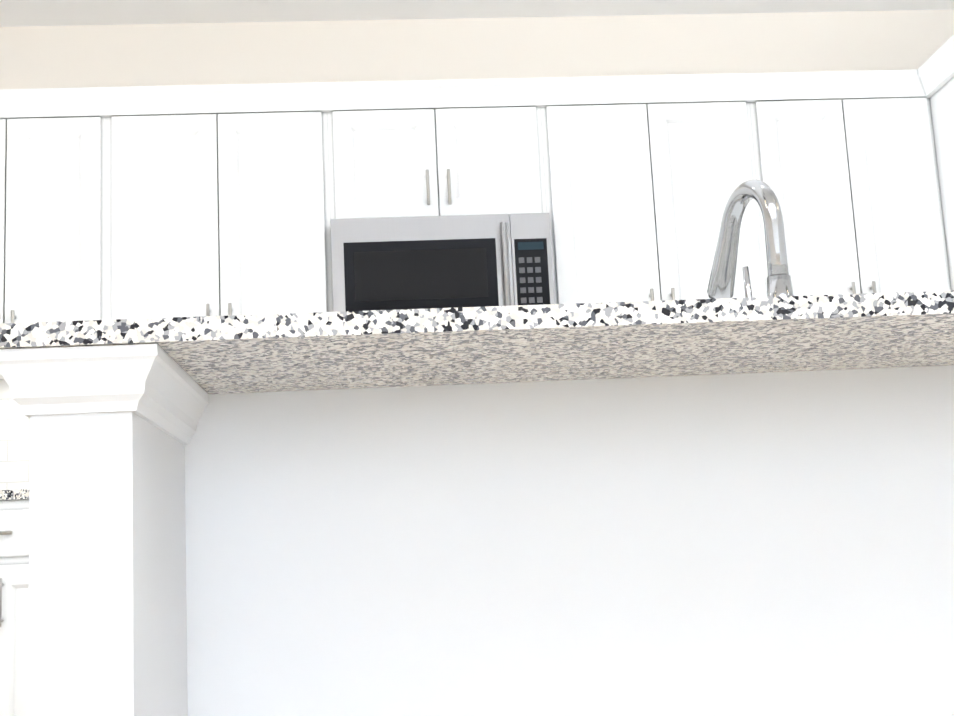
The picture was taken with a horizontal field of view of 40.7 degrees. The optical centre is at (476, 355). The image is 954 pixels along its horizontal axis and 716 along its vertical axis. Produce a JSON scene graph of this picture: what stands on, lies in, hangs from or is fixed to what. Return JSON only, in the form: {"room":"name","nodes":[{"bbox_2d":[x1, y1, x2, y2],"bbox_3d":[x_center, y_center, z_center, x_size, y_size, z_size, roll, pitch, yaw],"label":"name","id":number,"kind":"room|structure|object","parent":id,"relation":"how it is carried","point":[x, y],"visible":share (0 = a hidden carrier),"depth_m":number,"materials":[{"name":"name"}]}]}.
{"room":"kitchen","nodes":[
{"label":"kitchen","id":0,"kind":"room"},
{"bbox_2d":[0,9,953,88],"bbox_3d":[0.049,0.028,4.929,5.560,2.750,0.120,-2,-10,-4],"label":"wall","id":1,"kind":"structure","parent":0,"point":[75,56],"depth_m":5.08,"materials":[{"name":"white paint"}]},
{"bbox_2d":[0,379,29,489],"bbox_3d":[-0.427,0.253,4.794,4.334,0.476,0.008,-2,-10,-4],"label":"tile backsplash","id":2,"kind":"structure","parent":1,"relation":"attached to","point":[14,447],"depth_m":4.68,"materials":[{"name":"white tile"}]},
{"bbox_2d":[0,117,107,378],"bbox_3d":[-1.661,-0.394,4.660,0.693,0.914,0.326,-2,-10,-4],"label":"upper cabinet","id":3,"kind":"object","parent":1,"relation":"attached to","point":[54,171],"depth_m":4.53,"materials":[{"name":"white wood"}]},
{"bbox_2d":[0,35,953,119],"bbox_3d":[0.042,-0.986,4.507,5.316,0.090,0.437,-2,-10,-4],"label":"crown molding","id":4,"kind":"structure","parent":3,"relation":"attached to","point":[932,75],"depth_m":4.67,"materials":[{"name":"white wood"}]},
{"bbox_2d":[108,111,335,319],"bbox_3d":[-0.924,-0.421,4.713,0.786,0.914,0.326,-2,-10,-4],"label":"upper cabinet","id":5,"kind":"object","parent":1,"relation":"attached to","point":[164,215],"depth_m":4.57,"materials":[{"name":"white wood"}]},
{"bbox_2d":[332,106,551,220],"bbox_3d":[-0.155,-0.678,4.808,0.780,0.451,0.326,-2,-10,-4],"label":"upper cabinet","id":6,"kind":"object","parent":1,"relation":"attached to","point":[491,160],"depth_m":4.66,"materials":[{"name":"white wood"}]},
{"bbox_2d":[330,213,554,311],"bbox_3d":[-0.130,-0.263,4.677,0.772,0.404,0.446,-2,-10,-4],"label":"over-the-range microwave","id":7,"kind":"object","parent":6,"relation":"attached to","point":[422,262],"visible":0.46,"depth_m":4.50,"materials":[{"name":"silver metal"}]},
{"bbox_2d":[544,102,767,303],"bbox_3d":[0.635,-0.479,4.826,0.783,0.914,0.326,-2,-10,-4],"label":"upper cabinet","id":8,"kind":"object","parent":1,"relation":"attached to","point":[641,193],"depth_m":4.68,"materials":[{"name":"white wood"}]},
{"bbox_2d":[756,97,950,295],"bbox_3d":[1.369,-0.507,4.879,0.689,0.914,0.326,-2,-10,-4],"label":"upper cabinet","id":9,"kind":"object","parent":1,"relation":"attached to","point":[855,182],"depth_m":4.74,"materials":[{"name":"white wood"}]},
{"bbox_2d":[0,0,953,26],"bbox_3d":[0.276,-2.148,0.682,5.560,0.100,9.240,-2,-10,-4],"label":"ceiling","id":10,"kind":"structure","parent":0,"point":[16,13],"depth_m":4.99,"materials":[{"name":"white paint"}]},
{"bbox_3d":[0.415,0.659,0.208,5.560,0.100,9.240,-2,-10,-4],"label":"floor","id":11,"kind":"structure","parent":0,"visible":0},
{"bbox_2d":[0,499,28,715],"bbox_3d":[-1.528,0.944,4.283,0.615,0.884,0.630,-2,-10,-4],"label":"base cabinet","id":12,"kind":"object","parent":11,"relation":"on","point":[14,559],"visible":0.08,"depth_m":3.99,"materials":[{"name":"white wood"}]},
{"bbox_2d":[108,390,587,715],"bbox_3d":[-0.230,0.568,2.436,0.735,0.884,0.695,-2,-10,-4],"label":"base cabinet","id":13,"kind":"object","parent":11,"relation":"on","point":[349,556],"depth_m":2.00,"materials":[{"name":"white paint"}]},
{"bbox_2d":[0,290,953,417],"bbox_3d":[1.118,0.020,2.337,3.517,0.030,1.300,-2,-10,-4],"label":"countertop","id":14,"kind":"structure","parent":13,"relation":"on","point":[229,360],"depth_m":1.71,"materials":[{"name":"multicoloured stone"}]},
{"bbox_2d":[707,180,793,298],"bbox_3d":[0.538,-0.139,2.534,0.107,0.406,0.307,-2,-10,-4],"label":"kitchen faucet","id":15,"kind":"object","parent":14,"relation":"on","point":[723,270],"visible":0.62,"depth_m":2.48,"materials":[{"name":"silver metal"}]},
{"bbox_2d":[568,374,953,715],"bbox_3d":[0.585,0.537,2.495,0.900,0.884,0.695,-2,-10,-4],"label":"base cabinet","id":16,"kind":"object","parent":11,"relation":"on","point":[732,506],"depth_m":2.05,"materials":[{"name":"white paint"}]},
{"bbox_2d":[930,77,953,290],"bbox_3d":[2.248,0.103,4.625,0.982,2.286,0.733,-2,-10,-4],"label":"tall cabinet","id":17,"kind":"object","parent":11,"relation":"on","point":[942,105],"visible":0.04,"depth_m":4.72,"materials":[{"name":"white wood"}]},
{"bbox_3d":[-2.139,0.812,3.325,0.665,0.884,2.482,-2,-10,-4],"label":"base cabinet","id":18,"kind":"object","parent":11,"relation":"on","visible":0},
{"bbox_2d":[0,489,29,500],"bbox_3d":[-1.184,0.480,4.378,1.425,0.030,0.630,-2,-10,-4],"label":"countertop","id":19,"kind":"structure","parent":18,"relation":"on","point":[22,494],"depth_m":4.04,"materials":[{"name":"stone"}]}
]}

